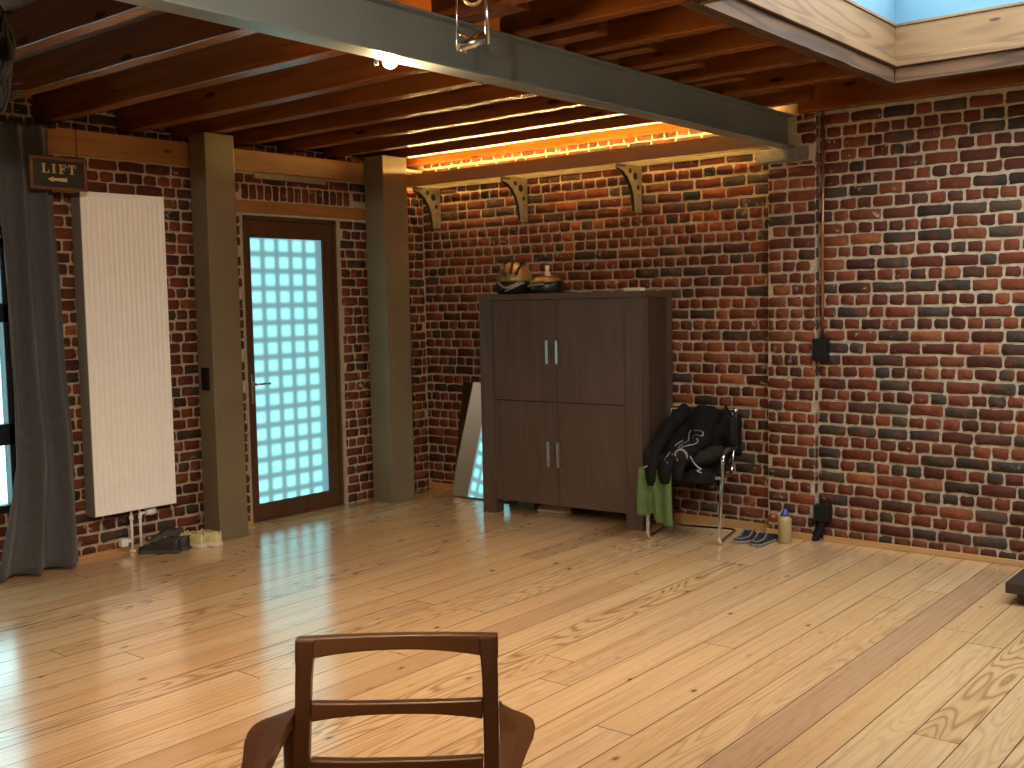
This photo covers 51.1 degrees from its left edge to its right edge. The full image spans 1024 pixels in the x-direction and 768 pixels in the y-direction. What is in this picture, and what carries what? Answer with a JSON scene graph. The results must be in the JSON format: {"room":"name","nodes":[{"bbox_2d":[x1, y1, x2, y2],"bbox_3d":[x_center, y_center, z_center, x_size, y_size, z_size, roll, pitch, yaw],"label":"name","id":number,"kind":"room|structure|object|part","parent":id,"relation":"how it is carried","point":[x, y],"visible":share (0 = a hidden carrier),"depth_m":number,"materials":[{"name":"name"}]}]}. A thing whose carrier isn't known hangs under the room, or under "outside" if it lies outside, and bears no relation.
{"room":"loft living room","nodes":[
{"label":"loft living room","id":0,"kind":"room"},
{"bbox_2d":[0,117,78,581],"bbox_3d":[-2.800,-0.206,6.207,0.138,2.633,0.538,2,6,39],"label":"curtain","id":1,"kind":"object","parent":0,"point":[41,532],"visible":0.98,"depth_m":6.25,"materials":[{"name":"grey fabric"}]},
{"bbox_2d":[0,96,428,562],"bbox_3d":[-3.780,-0.302,5.557,0.358,3.000,9.820,2,6,39],"label":"wall","id":2,"kind":"structure","parent":0,"point":[172,183],"depth_m":7.26,"materials":[{"name":"brick"}]},
{"bbox_2d":[0,238,16,514],"bbox_3d":[-3.567,0.018,5.644,0.070,1.620,1.880,2,6,39],"label":"window","id":3,"kind":"structure","parent":2,"relation":"in","point":[8,464],"depth_m":6.33,"materials":[{"name":"clear glass"}]},
{"bbox_3d":[-3.570,0.018,5.647,0.006,1.600,1.860,2,6,39],"label":"pane","id":4,"kind":"part","parent":3,"relation":"part of","materials":[{"name":"clear glass"}]},
{"bbox_2d":[0,118,55,128],"bbox_3d":[-3.458,-1.438,5.475,0.165,0.030,2.262,2,6,39],"label":"curtain rod","id":5,"kind":"object","parent":2,"relation":"attached to","point":[50,125],"visible":1,"depth_m":6.19,"materials":[{"name":"black metal"}]},
{"bbox_2d":[14,123,188,166],"bbox_3d":[-2.585,-1.496,6.768,0.136,0.158,1.170,2,6,39],"label":"trim","id":6,"kind":"structure","parent":2,"relation":"attached to","point":[62,141],"depth_m":6.77,"materials":[{"name":"brown wood"}]},
{"bbox_2d":[70,192,176,552],"bbox_3d":[-2.451,-0.055,6.805,0.130,2.268,0.574,2,6,39],"label":"panel radiator","id":7,"kind":"object","parent":2,"relation":"attached to","point":[119,248],"visible":0.94,"depth_m":6.72,"materials":[{"name":"beige metal"}]},
{"bbox_2d":[45,520,253,567],"bbox_3d":[-2.850,1.101,6.468,0.013,0.028,3.145,2,6,39],"label":"baseboard","id":8,"kind":"structure","parent":2,"relation":"attached to","point":[136,546],"depth_m":6.82,"materials":[{"name":"brown wood"}]},
{"bbox_2d":[188,143,364,182],"bbox_3d":[-1.695,-1.600,7.851,0.136,0.148,1.620,2,6,39],"label":"trim","id":9,"kind":"structure","parent":2,"relation":"attached to","point":[244,160],"depth_m":7.88,"materials":[{"name":"brown wood"}]},
{"bbox_2d":[253,173,325,184],"bbox_3d":[-1.627,-1.500,7.856,0.040,0.035,0.660,2,6,39],"label":"trim","id":10,"kind":"structure","parent":2,"relation":"attached to","point":[255,175],"depth_m":7.83,"materials":[{"name":"paint"}]},
{"bbox_2d":[242,215,343,522],"bbox_3d":[-1.624,-0.125,7.978,0.143,2.198,0.878,2,6,39],"label":"door","id":11,"kind":"structure","parent":2,"relation":"in","point":[290,264],"depth_m":7.98,"materials":[{"name":"clear glass"}]},
{"bbox_3d":[-1.801,0.034,7.708,0.065,0.210,0.136,2,6,39],"label":"handle","id":12,"kind":"part","parent":11,"relation":"part of","materials":[{"name":"metal"}]},
{"bbox_3d":[-1.653,-0.111,7.971,0.010,1.928,0.680,2,6,39],"label":"pane","id":13,"kind":"part","parent":11,"relation":"part of","materials":[{"name":"clear glass"}]},
{"bbox_2d":[239,212,347,520],"bbox_3d":[-1.674,-0.137,8.025,0.206,2.217,0.924,2,6,39],"label":"trim","id":14,"kind":"structure","parent":2,"relation":"attached to","point":[337,220],"depth_m":8.23,"materials":[{"name":"wood"}]},
{"bbox_2d":[236,199,365,219],"bbox_3d":[-1.581,-1.292,7.993,0.112,0.085,1.300,2,6,39],"label":"trim","id":15,"kind":"structure","parent":2,"relation":"attached to","point":[248,206],"depth_m":7.92,"materials":[{"name":"brown wood"}]},
{"bbox_2d":[0,0,857,96],"bbox_3d":[-0.256,-1.494,2.357,9.476,0.020,9.520,2,6,39],"label":"ceiling","id":16,"kind":"structure","parent":0,"point":[11,5],"depth_m":5.14,"materials":[{"name":"brown wood"}]},
{"bbox_2d":[5,0,155,56],"bbox_3d":[-2.041,-1.538,4.614,3.780,0.163,0.077,2,6,39],"label":"joist","id":17,"kind":"object","parent":16,"relation":"attached to","point":[41,24],"visible":0.85,"depth_m":4.43,"materials":[{"name":"brown wood"}]},
{"bbox_2d":[4,12,256,101],"bbox_3d":[-1.747,-1.571,4.972,3.780,0.163,0.077,2,6,39],"label":"joist","id":18,"kind":"object","parent":16,"relation":"attached to","point":[168,34],"visible":0.74,"depth_m":5.01,"materials":[{"name":"brown wood"}]},
{"bbox_2d":[33,0,528,123],"bbox_3d":[-1.425,-1.607,5.363,3.780,0.163,0.087,2,6,39],"label":"joist","id":19,"kind":"object","parent":16,"relation":"attached to","point":[260,53],"visible":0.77,"depth_m":5.51,"materials":[{"name":"brown wood"}]},
{"bbox_2d":[27,114,87,191],"bbox_3d":[-2.620,-1.348,6.174,0.026,0.458,0.342,2,6,39],"label":"hanging sign","id":20,"kind":"object","parent":19,"relation":"hanging from","point":[44,172],"visible":1,"depth_m":6.18,"materials":[{"name":"black paint"}]},
{"bbox_3d":[-2.618,-1.213,6.184,0.026,0.187,0.342,2,6,39],"label":"sign frame","id":21,"kind":"part","parent":20,"relation":"part of","materials":[{"name":"brown wood"}]},
{"bbox_2d":[115,17,607,134],"bbox_3d":[-1.079,-1.646,5.785,3.780,0.163,0.086,2,6,39],"label":"joist","id":22,"kind":"object","parent":16,"relation":"attached to","point":[349,70],"visible":0.69,"depth_m":5.92,"materials":[{"name":"brown wood"}]},
{"bbox_2d":[171,42,656,140],"bbox_3d":[-0.822,-1.674,6.097,3.780,0.163,0.087,2,6,39],"label":"joist","id":23,"kind":"object","parent":16,"relation":"attached to","point":[431,82],"visible":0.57,"depth_m":6.18,"materials":[{"name":"brown wood"}]},
{"bbox_2d":[227,59,704,146],"bbox_3d":[-0.537,-1.706,6.444,3.780,0.163,0.087,2,6,39],"label":"joist","id":24,"kind":"object","parent":16,"relation":"attached to","point":[482,94],"visible":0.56,"depth_m":6.56,"materials":[{"name":"brown wood"}]},
{"bbox_2d":[431,0,533,18],"bbox_3d":[1.991,-1.450,2.460,5.930,0.163,0.072,2,6,39],"label":"joist","id":25,"kind":"object","parent":16,"relation":"attached to","point":[443,7],"visible":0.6,"depth_m":4.21,"materials":[{"name":"brown wood"}]},
{"bbox_2d":[277,74,746,153],"bbox_3d":[-0.256,-1.737,6.787,3.780,0.163,0.078,2,6,39],"label":"joist","id":26,"kind":"object","parent":16,"relation":"attached to","point":[535,104],"visible":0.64,"depth_m":6.93,"materials":[{"name":"brown wood"}]},
{"bbox_2d":[406,123,692,167],"bbox_3d":[0.377,-1.836,7.926,3.310,0.163,0.077,2,6,39],"label":"joist","id":27,"kind":"object","parent":16,"relation":"attached to","point":[660,128],"visible":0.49,"depth_m":7.97,"materials":[{"name":"brown wood"}]},
{"bbox_2d":[323,85,783,158],"bbox_3d":[0.023,-1.768,7.126,3.780,0.163,0.078,2,6,39],"label":"joist","id":28,"kind":"object","parent":16,"relation":"attached to","point":[582,113],"visible":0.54,"depth_m":7.31,"materials":[{"name":"brown wood"}]},
{"bbox_2d":[363,84,814,161],"bbox_3d":[0.289,-1.798,7.450,3.780,0.163,0.076,2,6,39],"label":"joist","id":29,"kind":"object","parent":16,"relation":"attached to","point":[806,93],"visible":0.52,"depth_m":7.37,"materials":[{"name":"brown wood"}]},
{"bbox_2d":[500,0,696,37],"bbox_3d":[2.263,-1.480,2.791,5.930,0.163,0.072,2,6,39],"label":"joist","id":30,"kind":"object","parent":16,"relation":"attached to","point":[542,16],"visible":0.74,"depth_m":4.42,"materials":[{"name":"brown wood"}]},
{"bbox_2d":[564,4,733,55],"bbox_3d":[0.588,-1.599,4.760,0.840,0.163,0.072,2,6,39],"label":"joist","id":31,"kind":"object","parent":16,"relation":"attached to","point":[658,25],"visible":0.66,"depth_m":4.71,"materials":[{"name":"brown wood"}]},
{"bbox_2d":[617,27,778,70],"bbox_3d":[0.867,-1.630,5.099,0.840,0.163,0.072,2,6,39],"label":"joist","id":32,"kind":"object","parent":16,"relation":"attached to","point":[732,40],"visible":0.62,"depth_m":5.06,"materials":[{"name":"brown wood"}]},
{"bbox_2d":[665,45,820,83],"bbox_3d":[1.158,-1.662,5.453,0.840,0.163,0.072,2,6,39],"label":"joist","id":33,"kind":"object","parent":16,"relation":"attached to","point":[773,57],"visible":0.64,"depth_m":5.41,"materials":[{"name":"brown wood"}]},
{"bbox_2d":[711,61,858,96],"bbox_3d":[1.478,-1.698,5.843,0.840,0.163,0.072,2,6,39],"label":"joist","id":34,"kind":"object","parent":16,"relation":"attached to","point":[816,72],"visible":0.63,"depth_m":5.81,"materials":[{"name":"brown wood"}]},
{"bbox_2d":[680,0,897,86],"bbox_3d":[1.377,-1.632,5.003,0.070,0.163,2.215,2,6,39],"label":"ceiling beam","id":35,"kind":"structure","parent":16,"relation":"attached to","point":[742,15],"depth_m":4.85,"materials":[{"name":"brown wood"}]},
{"bbox_2d":[798,67,1023,113],"bbox_3d":[4.044,-1.671,4.856,5.800,0.163,0.077,2,6,39],"label":"joist","id":36,"kind":"object","parent":16,"relation":"attached to","point":[853,92],"visible":0.74,"depth_m":6.29,"materials":[{"name":"brown wood"}]},
{"bbox_2d":[895,48,1023,84],"bbox_3d":[3.349,-1.652,4.772,3.268,0.163,0.069,2,6,39],"label":"skylight trimmer","id":37,"kind":"object","parent":16,"relation":"attached to","point":[1008,59],"visible":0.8,"depth_m":5.57},
{"bbox_3d":[-2.342,-1.505,4.248,3.780,0.163,0.077,2,6,39],"label":"joist","id":38,"kind":"object","parent":16,"relation":"attached to","visible":0},
{"bbox_2d":[0,5,24,112],"bbox_3d":[-1.895,-1.208,3.969,0.158,0.399,0.166,-3,5,-23],"label":"vine","id":39,"kind":"object","parent":38,"relation":"hanging from","point":[7,39],"visible":1,"depth_m":3.96,"materials":[{"name":"plant"}]},
{"bbox_3d":[1.690,-1.416,2.094,5.930,0.163,0.072,2,6,39],"label":"joist","id":40,"kind":"object","parent":16,"relation":"attached to","visible":0},
{"bbox_2d":[455,0,489,52],"bbox_3d":[-0.137,-1.285,3.708,0.117,0.277,0.043,-1,4,0],"label":"hanging lamp","id":41,"kind":"object","parent":40,"relation":"hanging from","point":[478,39],"visible":1,"depth_m":3.71,"materials":[{"name":"metal"}]},
{"bbox_3d":[-0.192,-1.290,3.717,0.008,0.265,0.008,-1,4,0],"label":"rod","id":42,"kind":"part","parent":41,"relation":"part of","materials":[{"name":"metal"}]},
{"bbox_3d":[-0.138,-1.203,3.720,0.112,0.054,0.023,-1,4,0],"label":"arm","id":43,"kind":"part","parent":41,"relation":"part of","materials":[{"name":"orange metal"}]},
{"bbox_3d":[-0.087,-1.302,3.716,0.016,0.244,0.016,-1,4,0],"label":"rod","id":44,"kind":"part","parent":41,"relation":"part of","materials":[{"name":"metal"}]},
{"bbox_2d":[0,487,1023,767],"bbox_3d":[-0.124,1.436,2.517,9.880,0.140,10.120,2,6,39],"label":"floor","id":45,"kind":"structure","parent":0,"point":[677,647],"depth_m":4.83,"materials":[{"name":"brown wood"}]},
{"bbox_2d":[138,538,181,553],"bbox_3d":[-2.244,1.030,6.838,0.270,0.093,0.104,-1,4,3],"label":"shoe","id":46,"kind":"object","parent":45,"relation":"on","point":[162,545],"visible":1,"depth_m":6.80,"materials":[{"name":"black leather"}]},
{"bbox_2d":[148,527,183,541],"bbox_3d":[-2.300,1.012,7.095,0.084,0.091,0.273,2,6,39],"label":"shoe","id":47,"kind":"object","parent":45,"relation":"on","point":[177,531],"visible":0.59,"depth_m":7.10,"materials":[{"name":"brown leather"}]},
{"bbox_2d":[159,535,190,550],"bbox_3d":[-2.211,1.022,6.917,0.270,0.094,0.100,0,4,9],"label":"shoe","id":48,"kind":"object","parent":45,"relation":"on","point":[185,545],"visible":0.37,"depth_m":6.88,"materials":[{"name":"black leather"}]},
{"bbox_2d":[179,530,206,547],"bbox_3d":[-2.102,1.008,7.014,0.271,0.103,0.093,1,5,26],"label":"shoe","id":49,"kind":"object","parent":45,"relation":"on","point":[197,539],"visible":0.59,"depth_m":6.95,"materials":[{"name":"yellow"}]},
{"bbox_2d":[198,529,222,546],"bbox_3d":[-2.018,1.004,7.056,0.271,0.103,0.093,2,5,33],"label":"shoe","id":50,"kind":"object","parent":45,"relation":"on","point":[213,538],"visible":0.62,"depth_m":6.99,"materials":[{"name":"yellow"}]},
{"bbox_2d":[189,132,248,540],"bbox_3d":[-1.962,-0.304,7.182,0.183,2.688,0.236,2,6,39],"label":"steel column","id":51,"kind":"structure","parent":45,"relation":"on","point":[212,172],"depth_m":7.11,"materials":[{"name":"metal"}]},
{"bbox_2d":[201,368,209,390],"bbox_3d":[-2.035,-0.032,7.109,0.084,0.150,0.014,2,6,39],"label":"light switch","id":52,"kind":"object","parent":51,"relation":"attached to","point":[205,381],"visible":1,"depth_m":7.10,"materials":[{"name":"black plastic"}]},
{"bbox_2d":[241,632,534,767],"bbox_3d":[-0.271,1.001,2.401,0.657,0.755,0.645,-1,4,0],"label":"chair","id":53,"kind":"object","parent":45,"relation":"on","point":[291,730],"visible":1,"depth_m":2.56,"materials":[{"name":"brown wood"}]},
{"bbox_3d":[-0.560,0.823,2.345,0.086,0.047,0.561,-1,4,0],"label":"arm","id":54,"kind":"part","parent":53,"relation":"part of","materials":[{"name":"brown wood"}]},
{"bbox_3d":[-0.535,1.082,2.657,0.040,0.565,0.144,-1,4,0],"label":"leg","id":55,"kind":"part","parent":53,"relation":"part of","materials":[{"name":"brown wood"}]},
{"bbox_3d":[-0.494,0.874,2.554,0.046,0.509,0.151,-1,4,0],"label":"post","id":56,"kind":"part","parent":53,"relation":"part of","materials":[{"name":"brown wood"}]},
{"bbox_3d":[-0.278,0.635,2.596,0.489,0.055,0.055,-1,4,0],"label":"rail","id":57,"kind":"part","parent":53,"relation":"part of","materials":[{"name":"brown wood"}]},
{"bbox_3d":[-0.053,0.865,2.554,0.046,0.509,0.151,-1,4,0],"label":"post","id":58,"kind":"part","parent":53,"relation":"part of","materials":[{"name":"brown wood"}]},
{"bbox_3d":[0.011,0.812,2.345,0.086,0.047,0.561,-1,4,0],"label":"arm","id":59,"kind":"part","parent":53,"relation":"part of","materials":[{"name":"brown wood"}]},
{"bbox_2d":[364,155,415,503],"bbox_3d":[-0.960,-0.417,8.426,0.213,2.688,0.268,2,6,39],"label":"steel column","id":60,"kind":"structure","parent":45,"relation":"on","point":[385,176],"depth_m":8.34,"materials":[{"name":"metal"}]},
{"bbox_2d":[453,381,510,501],"bbox_3d":[-0.204,0.448,8.511,0.560,0.913,0.186,2,5,35],"label":"leaning mirror","id":61,"kind":"object","parent":45,"relation":"on","point":[468,479],"visible":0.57,"depth_m":8.59,"materials":[{"name":"silver glass"}]},
{"bbox_2d":[518,501,541,509],"bbox_3d":[0.144,0.886,8.111,0.168,0.096,0.128,2,6,39],"label":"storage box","id":62,"kind":"object","parent":45,"relation":"on","point":[527,505],"visible":0.2,"depth_m":8.06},
{"bbox_2d":[538,504,573,513],"bbox_3d":[0.326,0.900,7.929,0.273,0.090,0.107,1,5,27],"label":"sneaker","id":63,"kind":"object","parent":45,"relation":"on","point":[544,507],"visible":0.61,"depth_m":7.88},
{"bbox_2d":[479,291,673,530],"bbox_3d":[0.440,0.152,7.704,1.349,1.610,0.486,2,5,36],"label":"tall cabinet","id":64,"kind":"object","parent":45,"relation":"on","point":[577,388],"visible":0.91,"depth_m":7.46,"materials":[{"name":"brown wood"}]},
{"bbox_3d":[-0.151,0.168,7.937,0.118,1.566,0.100,2,5,36],"label":"corner post","id":65,"kind":"part","parent":64,"relation":"part of","materials":[{"name":"brown wood"}]},
{"bbox_2d":[496,260,531,293],"bbox_3d":[0.017,-0.796,7.968,0.278,0.256,0.356,0,4,11],"label":"helmet","id":66,"kind":"object","parent":64,"relation":"on","point":[514,277],"visible":0.94,"depth_m":7.84,"materials":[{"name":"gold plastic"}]},
{"bbox_3d":[0.095,-0.240,7.682,0.548,0.719,0.022,2,5,36],"label":"door","id":67,"kind":"part","parent":64,"relation":"part of","materials":[{"name":"brown wood"}]},
{"bbox_3d":[0.108,0.489,7.737,0.548,0.734,0.022,2,5,36],"label":"door","id":68,"kind":"part","parent":64,"relation":"part of","materials":[{"name":"brown wood"}]},
{"bbox_2d":[527,275,563,293],"bbox_3d":[0.245,-0.726,7.814,0.269,0.132,0.251,2,5,34],"label":"helmet","id":69,"kind":"object","parent":64,"relation":"on","point":[545,283],"visible":1,"depth_m":7.72,"materials":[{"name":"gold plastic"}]},
{"bbox_2d":[544,265,550,275],"bbox_3d":[0.263,-0.779,7.991,0.052,0.210,0.052,2,6,39],"label":"spray bottle","id":70,"kind":"object","parent":64,"relation":"on","point":[546,272],"visible":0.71,"depth_m":7.97,"materials":[{"name":"white plastic"}]},
{"bbox_3d":[0.254,-0.224,7.530,0.022,0.169,0.041,2,5,36],"label":"handle","id":71,"kind":"part","parent":64,"relation":"part of","materials":[{"name":"metal"}]},
{"bbox_3d":[0.267,0.498,7.585,0.022,0.180,0.041,2,5,36],"label":"handle","id":72,"kind":"part","parent":64,"relation":"part of","materials":[{"name":"metal"}]},
{"bbox_3d":[0.320,-0.221,7.482,0.022,0.169,0.041,2,5,36],"label":"handle","id":73,"kind":"part","parent":64,"relation":"part of","materials":[{"name":"metal"}]},
{"bbox_3d":[0.334,0.500,7.537,0.022,0.180,0.041,2,5,36],"label":"handle","id":74,"kind":"part","parent":64,"relation":"part of","materials":[{"name":"metal"}]},
{"bbox_3d":[0.435,-0.630,7.658,1.349,0.043,0.453,2,5,36],"label":"panel","id":75,"kind":"part","parent":64,"relation":"part of","materials":[{"name":"brown wood"}]},
{"bbox_3d":[0.564,0.104,7.881,1.103,1.455,0.015,2,5,36],"label":"panel","id":76,"kind":"part","parent":64,"relation":"part of","materials":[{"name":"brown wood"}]},
{"bbox_3d":[0.541,-0.224,7.360,0.544,0.719,0.022,2,5,36],"label":"door","id":77,"kind":"part","parent":64,"relation":"part of","materials":[{"name":"brown wood"}]},
{"bbox_3d":[0.555,0.505,7.415,0.544,0.734,0.022,2,5,36],"label":"door","id":78,"kind":"part","parent":64,"relation":"part of","materials":[{"name":"brown wood"}]},
{"bbox_2d":[624,287,644,290],"bbox_3d":[0.831,-0.643,7.289,0.130,0.024,0.070,2,6,39],"label":"box","id":79,"kind":"object","parent":64,"relation":"on","point":[638,288],"visible":0.87,"depth_m":7.26,"materials":[{"name":"beige cardboard"}]},
{"bbox_3d":[0.843,0.204,7.221,0.126,1.566,0.100,2,5,36],"label":"corner post","id":80,"kind":"part","parent":64,"relation":"part of","materials":[{"name":"brown wood"}]},
{"bbox_3d":[0.992,0.142,7.336,0.021,1.465,0.270,2,5,36],"label":"panel","id":81,"kind":"part","parent":64,"relation":"part of","materials":[{"name":"brown wood"}]},
{"bbox_3d":[1.053,0.177,7.511,0.126,1.566,0.080,2,5,36],"label":"corner post","id":82,"kind":"part","parent":64,"relation":"part of","materials":[{"name":"brown wood"}]},
{"bbox_2d":[646,406,737,543],"bbox_3d":[1.190,0.583,7.026,0.524,0.826,0.506,1,5,26],"label":"chair","id":83,"kind":"object","parent":45,"relation":"on","point":[672,409],"visible":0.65,"depth_m":6.94,"materials":[{"name":"silver metal"}]},
{"bbox_2d":[636,465,672,527],"bbox_3d":[0.932,0.714,6.874,0.243,0.376,0.177,1,5,26],"label":"towel","id":84,"kind":"object","parent":83,"relation":"hanging from","point":[656,499],"visible":0.78,"depth_m":6.82,"materials":[{"name":"fabric"}]},
{"bbox_2d":[637,403,741,485],"bbox_3d":[1.155,0.396,6.986,0.546,0.489,0.657,1,5,26],"label":"jacket","id":85,"kind":"object","parent":83,"relation":"on","point":[687,431],"visible":0.92,"depth_m":7.02,"materials":[{"name":"black fabric"}]},
{"bbox_3d":[1.210,0.345,7.052,0.054,0.084,0.191,-3,5,-22],"label":"number trim","id":86,"kind":"part","parent":85,"relation":"part of","materials":[{"name":"black fabric"}]},
{"bbox_3d":[1.188,0.389,7.013,0.499,0.436,0.469,1,5,26],"label":"seat frame","id":87,"kind":"part","parent":83,"relation":"part of","materials":[{"name":"silver metal"}]},
{"bbox_2d":[690,445,725,473],"bbox_3d":[1.246,0.472,6.822,0.165,0.154,0.305,1,5,26],"label":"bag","id":88,"kind":"object","parent":83,"relation":"on","point":[710,455],"visible":0.96,"depth_m":6.78,"materials":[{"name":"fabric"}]},
{"bbox_2d":[724,405,737,445],"bbox_3d":[1.407,0.267,6.923,0.104,0.254,0.136,1,5,26],"label":"shoulder bag","id":89,"kind":"object","parent":83,"relation":"hanging from","point":[733,428],"visible":1,"depth_m":6.87,"materials":[{"name":"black fabric"}]},
{"bbox_2d":[733,529,756,543],"bbox_3d":[1.515,0.967,6.881,0.112,0.071,0.275,2,5,36],"label":"slipper","id":90,"kind":"object","parent":45,"relation":"on","point":[746,535],"visible":0.91,"depth_m":6.82,"materials":[{"name":"black fabric"}]},
{"bbox_2d":[750,531,777,547],"bbox_3d":[1.592,0.972,6.792,0.112,0.071,0.275,3,6,42],"label":"slipper","id":91,"kind":"object","parent":45,"relation":"on","point":[760,539],"visible":1,"depth_m":6.75,"materials":[{"name":"black fabric"}]},
{"bbox_2d":[778,509,791,543],"bbox_3d":[1.727,0.896,6.788,0.087,0.217,0.084,2,6,39],"label":"squeeze bottle","id":92,"kind":"object","parent":45,"relation":"on","point":[784,521],"visible":1,"depth_m":6.76,"materials":[{"name":"beige plastic"}]},
{"bbox_2d":[1005,569,1023,604],"bbox_3d":[2.998,1.041,5.255,0.950,0.115,0.550,2,6,39],"label":"bench","id":93,"kind":"object","parent":45,"relation":"on","point":[1014,585],"visible":1,"depth_m":5.33,"materials":[{"name":"brown wood"}]},
{"bbox_2d":[407,85,1023,560],"bbox_3d":[2.934,-0.477,6.195,9.930,3.000,0.408,2,6,39],"label":"wall","id":94,"kind":"structure","parent":0,"point":[921,385],"depth_m":6.63,"materials":[{"name":"brick"}]},
{"bbox_2d":[407,136,777,228],"bbox_3d":[0.415,-1.433,7.786,3.195,0.429,0.297,2,6,39],"label":"wall shelf","id":95,"kind":"object","parent":94,"relation":"attached to","point":[629,161],"visible":0.98,"depth_m":7.61,"materials":[{"name":"wood"},{"name":"painted metal"}]},
{"bbox_2d":[429,481,768,530],"bbox_3d":[0.513,0.903,8.095,3.131,0.050,0.016,2,6,39],"label":"baseboard","id":96,"kind":"structure","parent":94,"relation":"attached to","point":[677,516],"depth_m":7.40,"materials":[{"name":"brown wood"}]},
{"bbox_2d":[756,146,808,164],"bbox_3d":[1.724,-1.450,6.812,0.350,0.083,0.072,2,6,39],"label":"trim","id":97,"kind":"structure","parent":94,"relation":"attached to","point":[766,157],"depth_m":6.78,"materials":[{"name":"beige stone"}]},
{"bbox_2d":[768,104,818,533],"bbox_3d":[1.922,-0.444,7.003,0.333,2.850,0.448,2,6,39],"label":"wall pier","id":98,"kind":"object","parent":94,"relation":"attached to","point":[793,186],"visible":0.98,"depth_m":6.84,"materials":[{"name":"brick"}]},
{"bbox_2d":[115,0,794,148],"bbox_3d":[-1.199,-1.263,3.198,0.103,0.198,9.390,2,6,39],"label":"steel beam","id":99,"kind":"structure","parent":98,"relation":"attached to","point":[386,30],"depth_m":4.51,"materials":[{"name":"grey metal"}]},
{"bbox_2d":[374,58,397,68],"bbox_3d":[-0.493,-1.259,4.190,0.072,0.043,0.120,2,6,39],"label":"spotlight","id":100,"kind":"object","parent":99,"relation":"attached to","point":[390,65],"visible":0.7,"depth_m":4.19,"materials":[{"name":"metal"}]},
{"bbox_3d":[-0.478,-1.251,4.210,0.062,0.024,0.062,2,6,39],"label":"bulb","id":101,"kind":"part","parent":100,"relation":"part of","materials":[{"name":"white glass"}]},
{"bbox_2d":[766,528,812,540],"bbox_3d":[1.794,0.972,6.930,0.327,0.042,0.017,2,6,39],"label":"baseboard","id":102,"kind":"object","parent":98,"relation":"attached to","point":[797,535],"visible":0.69,"depth_m":6.88,"materials":[{"name":"brown wood"}]},
{"bbox_2d":[812,338,829,360],"bbox_3d":[1.935,-0.216,6.723,0.092,0.138,0.068,2,6,39],"label":"wall box","id":103,"kind":"object","parent":98,"relation":"attached to","point":[820,346],"visible":1,"depth_m":6.70,"materials":[{"name":"black plastic"}]},
{"bbox_3d":[1.916,-0.214,6.699,0.076,0.118,0.008,2,6,39],"label":"box lid","id":104,"kind":"part","parent":103,"relation":"part of","materials":[{"name":"black plastic"}]},
{"bbox_2d":[812,503,831,540],"bbox_3d":[1.958,0.884,6.803,0.129,0.245,0.070,2,6,39],"label":"box","id":105,"kind":"object","parent":94,"relation":"attached to","point":[822,513],"visible":1,"depth_m":6.78,"materials":[{"name":"black plastic"}]},
{"bbox_2d":[820,112,825,337],"bbox_3d":[1.939,-0.984,6.684,0.028,1.395,0.023,2,6,39],"label":"copper pipe","id":106,"kind":"object","parent":94,"relation":"attached to","point":[823,159],"visible":1,"depth_m":6.67,"materials":[{"name":"metal"}]},
{"bbox_2d":[852,0,1023,23],"bbox_3d":[2.425,-1.937,4.103,2.870,0.251,2.290,2,6,39],"label":"sky","id":107,"kind":"structure","parent":0,"point":[896,11],"depth_m":5.62,"materials":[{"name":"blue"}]},
{"bbox_2d":[699,0,723,4],"bbox_3d":[2.432,-1.653,4.111,2.690,0.300,2.110,2,6,39],"label":"trim","id":108,"kind":"structure","parent":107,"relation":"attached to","point":[701,2],"depth_m":4.14,"materials":[{"name":"beige wood"}]},
{"bbox_2d":[741,0,896,67],"bbox_3d":[1.400,-1.744,4.964,0.036,0.227,2.090,2,6,39],"label":"trim","id":109,"kind":"structure","parent":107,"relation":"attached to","point":[848,23],"depth_m":5.22,"materials":[{"name":"beige wood"}]},
{"bbox_2d":[895,1,1023,66],"bbox_3d":[3.091,-1.772,4.922,2.664,0.227,0.036,2,6,39],"label":"trim","id":110,"kind":"structure","parent":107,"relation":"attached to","point":[999,28],"depth_m":5.54,"materials":[{"name":"beige wood"}]},
{"bbox_3d":[3.568,0.030,-0.613,0.300,3.000,9.570,2,6,39],"label":"wall","id":111,"kind":"structure","parent":0,"visible":0},
{"bbox_2d":[823,535,1023,566],"bbox_3d":[4.201,1.077,5.013,5.730,0.035,0.017,2,6,39],"label":"baseboard","id":112,"kind":"structure","parent":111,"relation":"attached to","point":[966,556],"depth_m":6.41,"materials":[{"name":"brown wood"}]}
]}

